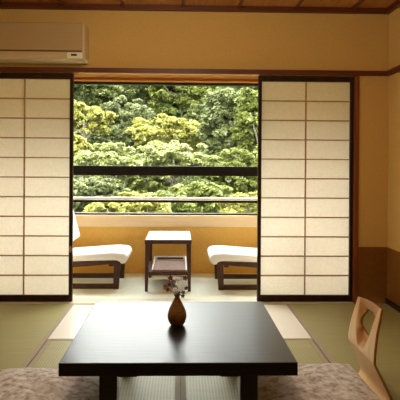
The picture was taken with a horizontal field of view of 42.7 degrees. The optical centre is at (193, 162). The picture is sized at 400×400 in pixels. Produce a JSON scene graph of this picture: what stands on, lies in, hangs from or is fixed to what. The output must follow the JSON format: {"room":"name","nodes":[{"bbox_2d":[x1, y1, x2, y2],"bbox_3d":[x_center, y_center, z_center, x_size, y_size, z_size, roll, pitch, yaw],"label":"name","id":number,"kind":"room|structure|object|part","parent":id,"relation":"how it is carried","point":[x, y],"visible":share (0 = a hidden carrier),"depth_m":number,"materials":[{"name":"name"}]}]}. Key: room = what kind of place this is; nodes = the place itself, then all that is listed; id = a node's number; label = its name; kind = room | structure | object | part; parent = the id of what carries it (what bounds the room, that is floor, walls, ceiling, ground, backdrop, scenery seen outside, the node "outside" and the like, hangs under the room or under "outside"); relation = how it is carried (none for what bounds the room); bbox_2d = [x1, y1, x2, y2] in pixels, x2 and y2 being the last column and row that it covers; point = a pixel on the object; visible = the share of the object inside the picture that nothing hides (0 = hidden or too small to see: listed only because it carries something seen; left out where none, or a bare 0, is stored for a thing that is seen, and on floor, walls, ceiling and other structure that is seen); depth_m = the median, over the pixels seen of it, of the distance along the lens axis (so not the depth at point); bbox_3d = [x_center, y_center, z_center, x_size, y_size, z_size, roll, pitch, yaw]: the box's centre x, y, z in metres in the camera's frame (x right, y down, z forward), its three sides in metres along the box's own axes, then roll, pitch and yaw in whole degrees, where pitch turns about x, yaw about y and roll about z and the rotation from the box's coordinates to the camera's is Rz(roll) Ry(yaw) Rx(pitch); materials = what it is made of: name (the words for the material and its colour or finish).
{"room":"japanese tatami room","nodes":[
{"label":"japanese tatami room","id":0,"kind":"room"},
{"bbox_2d":[73,227,256,273],"bbox_3d":[-0.250,0.859,5.116,3.502,0.459,0.140,0,0,-1],"label":"wall","id":1,"kind":"structure","parent":0,"point":[202,238],"depth_m":5.05,"materials":[{"name":"paint"}]},
{"bbox_2d":[73,166,257,202],"bbox_3d":[-0.249,0.340,5.236,3.462,0.616,0.060,0,0,-1],"label":"railing","id":2,"kind":"object","parent":1,"relation":"attached to","point":[77,170],"visible":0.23,"depth_m":5.21,"materials":[{"name":"metal"}]},
{"bbox_3d":[-0.249,0.367,5.236,3.462,0.033,0.033,0,0,-1],"label":"rail","id":3,"kind":"part","parent":2,"relation":"part of","materials":[{"name":"metal"}]},
{"bbox_2d":[74,76,257,226],"bbox_3d":[-0.242,-0.266,5.100,3.502,1.791,0.132,0,0,-1],"label":"window","id":4,"kind":"structure","parent":1,"relation":"in","point":[83,219],"depth_m":5.04,"materials":[{"name":"glass"},{"name":"dark wood"}]},
{"bbox_3d":[-0.247,0.508,5.111,3.502,0.016,0.070,0,0,-1],"label":"frame","id":5,"kind":"part","parent":4,"relation":"part of","materials":[{"name":"silver metal"}]},
{"bbox_3d":[-0.239,-0.787,5.111,3.502,0.025,0.070,0,0,-1],"label":"frame","id":6,"kind":"part","parent":4,"relation":"part of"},
{"bbox_2d":[73,273,256,297],"bbox_3d":[-0.241,1.213,4.653,3.702,0.250,1.085,0,0,-1],"label":"floor","id":7,"kind":"structure","parent":0,"point":[203,285],"depth_m":4.43,"materials":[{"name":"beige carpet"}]},
{"bbox_2d":[73,211,131,288],"bbox_3d":[-0.927,0.711,4.619,0.711,0.745,0.448,0,0,-1],"label":"chair","id":8,"kind":"object","parent":7,"relation":"on","point":[116,256],"visible":0.59,"depth_m":4.41,"materials":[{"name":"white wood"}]},
{"bbox_2d":[73,211,79,240],"bbox_3d":[-1.145,0.517,4.614,0.169,0.360,0.448,0,0,-1],"label":"cushion","id":9,"kind":"object","parent":8,"relation":"on","point":[76,234],"depth_m":4.71,"materials":[{"name":"white fabric"}]},
{"bbox_3d":[-0.923,0.870,4.412,0.564,0.070,0.026,0,0,-1],"label":"seat rail","id":10,"kind":"part","parent":8,"relation":"part of","materials":[{"name":"brown wood"}]},
{"bbox_2d":[73,245,131,263],"bbox_3d":[-0.878,0.819,4.620,0.611,0.101,0.448,0,0,-1],"label":"seat cushion","id":11,"kind":"object","parent":8,"relation":"on","point":[108,254],"depth_m":4.41,"materials":[{"name":"white fabric"}]},
{"bbox_3d":[-0.662,0.962,4.418,0.062,0.246,0.026,0,0,-1],"label":"leg","id":12,"kind":"part","parent":8,"relation":"part of","materials":[{"name":"brown wood"}]},
{"bbox_3d":[-0.672,0.962,4.832,0.062,0.246,0.026,0,0,-1],"label":"leg","id":13,"kind":"part","parent":8,"relation":"part of","materials":[{"name":"brown wood"}]},
{"bbox_2d":[145,231,191,291],"bbox_3d":[-0.222,0.868,4.601,0.396,0.440,0.556,0,0,-1],"label":"side table","id":14,"kind":"object","parent":7,"relation":"on","point":[153,237],"visible":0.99,"depth_m":4.34,"materials":[{"name":"brown wood"}]},
{"bbox_3d":[-0.392,0.885,4.341,0.036,0.404,0.036,0,0,-1],"label":"leg","id":15,"kind":"part","parent":14,"relation":"part of","materials":[{"name":"brown wood"}]},
{"bbox_3d":[-0.405,0.885,4.853,0.036,0.404,0.036,0,0,-1],"label":"leg","id":16,"kind":"part","parent":14,"relation":"part of","materials":[{"name":"brown wood"}]},
{"bbox_2d":[148,261,187,274],"bbox_3d":[-0.223,0.942,4.601,0.368,0.028,0.496,0,0,-1],"label":"shelf","id":17,"kind":"object","parent":14,"relation":"attached to","point":[150,272],"depth_m":4.35,"materials":[{"name":"brown wood"}]},
{"bbox_3d":[-0.219,0.649,4.603,0.376,0.002,0.532,0,0,-1],"label":"panel","id":18,"kind":"part","parent":14,"relation":"part of","materials":[{"name":"white wood"}]},
{"bbox_2d":[152,256,186,271],"bbox_3d":[-0.213,0.904,4.608,0.300,0.048,0.464,0,0,-1],"label":"tray","id":19,"kind":"object","parent":14,"relation":"on","point":[160,263],"visible":1,"depth_m":4.63,"materials":[{"name":"brown wood"}]},
{"bbox_3d":[-0.040,0.887,4.349,0.036,0.404,0.036,0,0,-1],"label":"leg","id":20,"kind":"part","parent":14,"relation":"part of","materials":[{"name":"brown wood"}]},
{"bbox_2d":[207,245,256,289],"bbox_3d":[0.490,0.720,4.621,0.711,0.745,0.453,0,0,-1],"label":"chair","id":21,"kind":"object","parent":7,"relation":"on","point":[220,256],"visible":0.45,"depth_m":4.40,"materials":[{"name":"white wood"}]},
{"bbox_3d":[0.221,0.968,4.824,0.062,0.246,0.026,0,0,-1],"label":"leg","id":22,"kind":"part","parent":21,"relation":"part of","materials":[{"name":"brown wood"}]},
{"bbox_3d":[0.231,0.968,4.405,0.062,0.246,0.026,0,0,-1],"label":"leg","id":23,"kind":"part","parent":21,"relation":"part of","materials":[{"name":"brown wood"}]},
{"bbox_2d":[207,245,256,264],"bbox_3d":[0.439,0.827,4.620,0.611,0.101,0.453,0,0,-1],"label":"seat cushion","id":24,"kind":"object","parent":21,"relation":"on","point":[220,254],"depth_m":4.40,"materials":[{"name":"white fabric"}]},
{"bbox_3d":[0.494,0.880,4.412,0.564,0.070,0.026,0,0,-1],"label":"seat rail","id":25,"kind":"part","parent":21,"relation":"part of","materials":[{"name":"brown wood"}]},
{"bbox_2d":[0,9,388,303],"bbox_3d":[-0.218,-0.042,4.054,3.702,2.362,0.124,0,0,-1],"label":"wall","id":26,"kind":"structure","parent":0,"point":[117,39],"depth_m":4.02,"materials":[{"name":"beige paint"}]},
{"bbox_2d":[0,22,88,63],"bbox_3d":[-1.207,-0.905,3.872,0.796,0.278,0.197,0,0,-1],"label":"air conditioner","id":27,"kind":"object","parent":26,"relation":"attached to","point":[20,42],"visible":1,"depth_m":3.78,"materials":[{"name":"beige plastic"}]},
{"bbox_2d":[0,22,82,50],"bbox_3d":[-1.205,-0.935,3.788,0.772,0.202,0.026,0,0,-1],"label":"panel","id":28,"kind":"object","parent":27,"relation":"attached to","point":[14,36],"depth_m":3.78,"materials":[{"name":"beige plastic"}]},
{"bbox_2d":[0,72,325,77],"bbox_3d":[-0.213,-0.703,4.056,2.962,0.026,0.120,0,0,-1],"label":"trim","id":29,"kind":"structure","parent":26,"relation":"attached to","point":[75,74],"depth_m":4.05,"materials":[{"name":"red brown wood"}]},
{"bbox_2d":[0,298,353,303],"bbox_3d":[-0.225,1.118,4.038,2.962,0.061,0.145,0,0,-1],"label":"trim","id":30,"kind":"structure","parent":26,"relation":"attached to","point":[75,300],"depth_m":4.04,"materials":[{"name":"brown wood"}]},
{"bbox_2d":[0,73,73,301],"bbox_3d":[-1.321,0.189,3.997,0.756,1.781,0.036,0,0,-1],"label":"screen","id":31,"kind":"object","parent":30,"relation":"on","point":[37,109],"visible":1,"depth_m":4.00,"materials":[{"name":"beige paper"}]},
{"bbox_3d":[-1.327,1.054,3.999,0.704,0.050,0.030,0,0,-1],"label":"rail","id":32,"kind":"part","parent":31,"relation":"part of","materials":[{"name":"black wood"}]},
{"bbox_3d":[-1.316,-0.679,3.999,0.704,0.045,0.030,0,0,-1],"label":"rail","id":33,"kind":"part","parent":31,"relation":"part of","materials":[{"name":"brown wood"}]},
{"bbox_2d":[257,75,353,301],"bbox_3d":[0.884,0.203,4.053,0.755,1.781,0.032,0,0,-1],"label":"screen","id":34,"kind":"object","parent":30,"relation":"on","point":[306,123],"visible":0.94,"depth_m":4.06,"materials":[{"name":"beige paper"}]},
{"bbox_3d":[0.879,1.069,4.053,0.703,0.050,0.030,0,0,-1],"label":"rail","id":35,"kind":"part","parent":34,"relation":"part of","materials":[{"name":"black wood"}]},
{"bbox_3d":[0.890,-0.665,4.053,0.703,0.045,0.030,0,0,-1],"label":"rail","id":36,"kind":"part","parent":34,"relation":"part of","materials":[{"name":"brown wood"}]},
{"bbox_2d":[0,67,386,75],"bbox_3d":[-0.212,-0.714,3.981,3.502,0.036,0.030,0,0,-1],"label":"trim","id":37,"kind":"structure","parent":26,"relation":"attached to","point":[2,69],"depth_m":3.97,"materials":[{"name":"red wood"}]},
{"bbox_2d":[0,3,389,13],"bbox_3d":[-0.208,-1.203,3.978,3.502,0.040,0.035,0,0,-1],"label":"trim","id":38,"kind":"structure","parent":26,"relation":"attached to","point":[34,6],"depth_m":3.97,"materials":[{"name":"red wood"}]},
{"bbox_2d":[295,0,303,8],"bbox_3d":[0.869,-1.208,1.206,0.022,0.019,5.570,0,0,-1],"label":"trim","id":39,"kind":"structure","parent":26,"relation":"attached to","point":[300,2],"depth_m":3.87,"materials":[{"name":"red wood"}]},
{"bbox_2d":[352,76,359,303],"bbox_3d":[1.278,0.231,4.087,0.035,1.835,0.132,0,0,-1],"label":"trim","id":40,"kind":"structure","parent":26,"relation":"attached to","point":[356,78],"depth_m":4.02,"materials":[{"name":"brown wood"}]},
{"bbox_2d":[352,0,364,9],"bbox_3d":[1.315,-1.205,1.217,0.022,0.019,5.570,0,0,-1],"label":"trim","id":41,"kind":"structure","parent":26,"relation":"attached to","point":[360,2],"depth_m":3.88,"materials":[{"name":"red wood"}]},
{"bbox_2d":[2,0,395,7],"bbox_3d":[-0.140,-1.253,1.207,3.702,0.060,5.820,0,0,-1],"label":"ceiling","id":42,"kind":"structure","parent":0,"point":[285,3],"depth_m":3.90,"materials":[{"name":"brown wood"}]},
{"bbox_2d":[387,7,399,306],"bbox_3d":[1.650,-0.030,1.241,0.104,2.362,5.600,0,0,-1],"label":"wall","id":43,"kind":"structure","parent":0,"point":[393,233],"depth_m":3.92,"materials":[{"name":"beige paint"}]},
{"bbox_2d":[385,298,399,312],"bbox_3d":[1.583,1.108,1.237,0.016,0.085,5.596,0,0,-1],"label":"baseboard","id":44,"kind":"structure","parent":43,"relation":"attached to","point":[387,301],"depth_m":3.89,"materials":[{"name":"brown wood"}]},
{"bbox_2d":[386,0,399,12],"bbox_3d":[1.593,-1.192,1.222,0.035,0.040,5.565,0,0,-1],"label":"trim","id":45,"kind":"structure","parent":43,"relation":"attached to","point":[396,4],"depth_m":3.89,"materials":[{"name":"red wood"}]},
{"bbox_2d":[386,65,399,75],"bbox_3d":[1.592,-0.703,1.224,0.030,0.036,5.570,0,0,-1],"label":"trim","id":46,"kind":"structure","parent":43,"relation":"attached to","point":[396,69],"depth_m":3.88,"materials":[{"name":"red wood"}]},
{"bbox_3d":[-0.155,1.242,1.127,3.702,0.195,5.660,0,0,-1],"label":"floor","id":47,"kind":"structure","parent":0,"visible":0},
{"bbox_2d":[0,304,73,371],"bbox_3d":[-1.422,1.107,3.112,1.048,0.056,1.638,0,0,-1],"label":"mat","id":48,"kind":"object","parent":47,"relation":"on","point":[24,328],"visible":0.64,"depth_m":3.35,"materials":[{"name":"wicker"}]},
{"bbox_2d":[28,340,179,399],"bbox_3d":[-0.467,1.114,2.321,0.813,0.056,1.638,0,0,-1],"label":"mat","id":49,"kind":"object","parent":47,"relation":"on","point":[52,352],"visible":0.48,"depth_m":2.55,"materials":[{"name":"wicker"}]},
{"bbox_2d":[0,367,98,399],"bbox_3d":[-0.671,1.030,2.219,0.600,0.109,0.700,0,0,2],"label":"floor cushion","id":50,"kind":"object","parent":49,"relation":"on","point":[27,383],"visible":0.8,"depth_m":2.27,"materials":[{"name":"fabric"}]},
{"bbox_2d":[58,301,297,399],"bbox_3d":[-0.067,0.919,2.347,0.898,0.339,0.855,0,0,-1],"label":"table","id":51,"kind":"object","parent":49,"relation":"on","point":[240,339],"visible":0.97,"depth_m":2.12,"materials":[{"name":"black paint"}]},
{"bbox_3d":[-0.328,0.942,1.988,0.068,0.290,0.068,0,0,-1],"label":"leg","id":52,"kind":"part","parent":51,"relation":"part of","materials":[{"name":"black paint"}]},
{"bbox_2d":[168,294,186,326],"bbox_3d":[-0.076,0.678,2.369,0.088,0.142,0.088,0,0,-1],"label":"vase","id":53,"kind":"object","parent":51,"relation":"on","point":[177,314],"visible":1,"depth_m":2.34,"materials":[{"name":"brown ceramic"}]},
{"bbox_2d":[163,275,187,297],"bbox_3d":[-0.082,0.573,2.365,0.118,0.110,0.031,0,0,-1],"label":"flower sprig","id":54,"kind":"object","parent":53,"relation":"on","point":[170,277],"visible":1,"depth_m":2.36,"materials":[{"name":"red plant"}]},
{"bbox_2d":[172,276,185,294],"bbox_3d":[-0.067,0.576,2.359,0.066,0.103,0.028,0,0,-1],"label":"flower sprig","id":55,"kind":"object","parent":53,"relation":"in","point":[178,283],"visible":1,"depth_m":2.36,"materials":[{"name":"white plant"}]},
{"bbox_3d":[0.212,0.946,2.001,0.068,0.290,0.068,0,0,-1],"label":"leg","id":56,"kind":"part","parent":51,"relation":"part of","materials":[{"name":"black paint"}]},
{"bbox_2d":[47,304,312,339],"bbox_3d":[-0.089,1.116,3.558,1.638,0.056,0.813,0,0,-1],"label":"mat","id":57,"kind":"object","parent":47,"relation":"on","point":[288,325],"visible":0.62,"depth_m":3.49,"materials":[{"name":"wicker"}]},
{"bbox_2d":[181,340,328,399],"bbox_3d":[0.348,1.119,2.340,0.813,0.056,1.638,0,0,-1],"label":"mat","id":58,"kind":"object","parent":47,"relation":"on","point":[304,351],"visible":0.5,"depth_m":2.55,"materials":[{"name":"wicker"}]},
{"bbox_2d":[348,297,392,399],"bbox_3d":[0.602,0.877,2.436,0.549,0.432,0.410,0,0,-1],"label":"chair","id":59,"kind":"object","parent":58,"relation":"on","point":[364,345],"visible":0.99,"depth_m":2.44,"materials":[{"name":"brown wood"}]},
{"bbox_2d":[258,363,380,399],"bbox_3d":[0.528,1.013,2.269,0.580,0.088,0.640,0,0,-3],"label":"floor cushion","id":60,"kind":"object","parent":59,"relation":"on","point":[318,381],"visible":0.79,"depth_m":2.25,"materials":[{"name":"fabric"}]},
{"bbox_2d":[287,304,399,399],"bbox_3d":[1.137,1.125,3.175,0.788,0.056,1.638,0,0,-1],"label":"mat","id":61,"kind":"object","parent":47,"relation":"on","point":[328,325],"visible":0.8,"depth_m":3.28,"materials":[{"name":"wicker"}]},
{"label":"outside","id":62,"kind":"structure","parent":0,"visible":0},
{"bbox_2d":[73,85,257,211],"bbox_3d":[-0.332,-4.157,14.702,28.000,16.346,18.213,0,0,-1],"label":"hill","id":63,"kind":"structure","parent":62,"point":[212,151],"depth_m":17.91,"materials":[{"name":"green plant"}]},
{"bbox_2d":[73,134,93,175],"bbox_3d":[-2.845,0.510,11.847,1.076,2.376,0.972,0,0,-12],"label":"maple tree","id":64,"kind":"object","parent":63,"relation":"on","point":[85,145],"visible":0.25,"depth_m":11.69,"materials":[{"name":"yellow plant"}]},
{"bbox_2d":[74,100,117,180],"bbox_3d":[-3.038,-0.396,13.900,1.895,2.674,1.359,0,0,5],"label":"maple tree","id":65,"kind":"object","parent":63,"relation":"on","point":[93,119],"visible":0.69,"depth_m":13.77,"materials":[{"name":"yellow plant"}]},
{"bbox_2d":[74,85,123,124],"bbox_3d":[-4.301,-2.456,19.461,2.918,2.754,2.744,0,0,-27],"label":"broadleaf tree","id":66,"kind":"object","parent":63,"relation":"on","point":[95,95],"visible":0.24,"depth_m":18.92,"materials":[{"name":"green plant"}]},
{"bbox_2d":[73,177,130,211],"bbox_3d":[-1.938,1.393,9.562,1.550,2.291,1.202,0,0,-1],"label":"maple tree","id":67,"kind":"object","parent":63,"relation":"on","point":[91,186],"visible":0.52,"depth_m":9.26,"materials":[{"name":"green plant"}]},
{"bbox_2d":[74,142,142,184],"bbox_3d":[-1.793,0.887,10.436,1.516,2.644,1.208,0,0,-1],"label":"maple tree","id":68,"kind":"object","parent":63,"relation":"on","point":[108,156],"visible":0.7,"depth_m":10.21,"materials":[{"name":"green plant"}]},
{"bbox_2d":[87,95,158,151],"bbox_3d":[-2.474,-1.240,17.409,2.684,2.192,2.136,0,0,-1],"label":"broadleaf tree","id":69,"kind":"object","parent":63,"relation":"on","point":[113,106],"visible":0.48,"depth_m":17.04,"materials":[{"name":"green plant"}]},
{"bbox_2d":[83,191,172,212],"bbox_3d":[-1.056,1.753,8.179,1.424,2.580,1.123,0,0,-1],"label":"maple tree","id":70,"kind":"object","parent":63,"relation":"on","point":[103,207],"visible":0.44,"depth_m":7.96,"materials":[{"name":"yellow plant"}]},
{"bbox_2d":[116,176,174,196],"bbox_3d":[-1.208,0.579,13.507,1.799,1.221,1.444,0,0,-12],"label":"maple tree","id":71,"kind":"object","parent":63,"relation":"on","point":[139,185],"visible":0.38,"depth_m":13.15,"materials":[{"name":"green plant"}]},
{"bbox_2d":[115,85,175,108],"bbox_3d":[-2.466,-3.018,21.697,3.340,2.398,2.854,0,0,-36],"label":"broadleaf tree","id":72,"kind":"object","parent":63,"relation":"on","point":[145,98],"visible":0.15,"depth_m":20.75,"materials":[{"name":"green plant"}]},
{"bbox_2d":[125,113,208,150],"bbox_3d":[-0.635,-0.565,15.690,2.895,1.824,2.104,0,0,2],"label":"maple tree","id":73,"kind":"object","parent":63,"relation":"on","point":[145,131],"visible":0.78,"depth_m":15.16,"materials":[{"name":"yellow plant"}]},
{"bbox_2d":[134,140,207,192],"bbox_3d":[-0.514,0.584,11.902,1.783,2.265,1.557,0,0,5],"label":"maple tree","id":74,"kind":"object","parent":63,"relation":"on","point":[159,153],"visible":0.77,"depth_m":11.58,"materials":[{"name":"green plant"}]},
{"bbox_2d":[147,86,217,118],"bbox_3d":[-0.490,-2.402,19.555,2.943,2.767,2.382,0,0,2],"label":"broadleaf tree","id":75,"kind":"object","parent":63,"relation":"on","point":[189,95],"visible":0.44,"depth_m":18.90,"materials":[{"name":"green plant"}]},
{"bbox_2d":[156,181,234,212],"bbox_3d":[0.048,1.450,9.492,1.815,2.261,1.421,0,0,-1],"label":"maple tree","id":76,"kind":"object","parent":63,"relation":"on","point":[195,189],"visible":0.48,"depth_m":9.13,"materials":[{"name":"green plant"}]},
{"bbox_2d":[175,103,234,152],"bbox_3d":[0.425,-1.127,17.306,2.017,1.808,1.967,0,0,42],"label":"broadleaf tree","id":77,"kind":"object","parent":63,"relation":"on","point":[193,114],"visible":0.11,"depth_m":17.16,"materials":[{"name":"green plant"}]},
{"bbox_2d":[196,88,257,183],"bbox_3d":[1.004,-0.564,13.989,1.919,3.069,1.511,0,0,-1],"label":"broadleaf tree","id":78,"kind":"object","parent":63,"relation":"on","point":[221,104],"visible":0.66,"depth_m":13.72,"materials":[{"name":"green plant"}]},
{"bbox_2d":[200,148,257,196],"bbox_3d":[0.867,0.918,10.687,1.566,2.483,1.254,0,0,-1],"label":"maple tree","id":79,"kind":"object","parent":63,"relation":"on","point":[238,183],"visible":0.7,"depth_m":10.49,"materials":[{"name":"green plant"}]},
{"bbox_2d":[215,191,256,212],"bbox_3d":[0.927,1.746,8.235,1.201,2.626,0.921,0,0,-1],"label":"maple tree","id":80,"kind":"object","parent":63,"relation":"on","point":[225,207],"visible":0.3,"depth_m":8.02,"materials":[{"name":"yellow plant"}]},
{"bbox_2d":[229,87,257,158],"bbox_3d":[1.739,-0.201,12.043,1.812,3.785,1.548,0,0,-1],"label":"broadleaf tree","id":81,"kind":"object","parent":63,"relation":"on","point":[246,123],"visible":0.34,"depth_m":11.86,"materials":[{"name":"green plant"}]}
]}

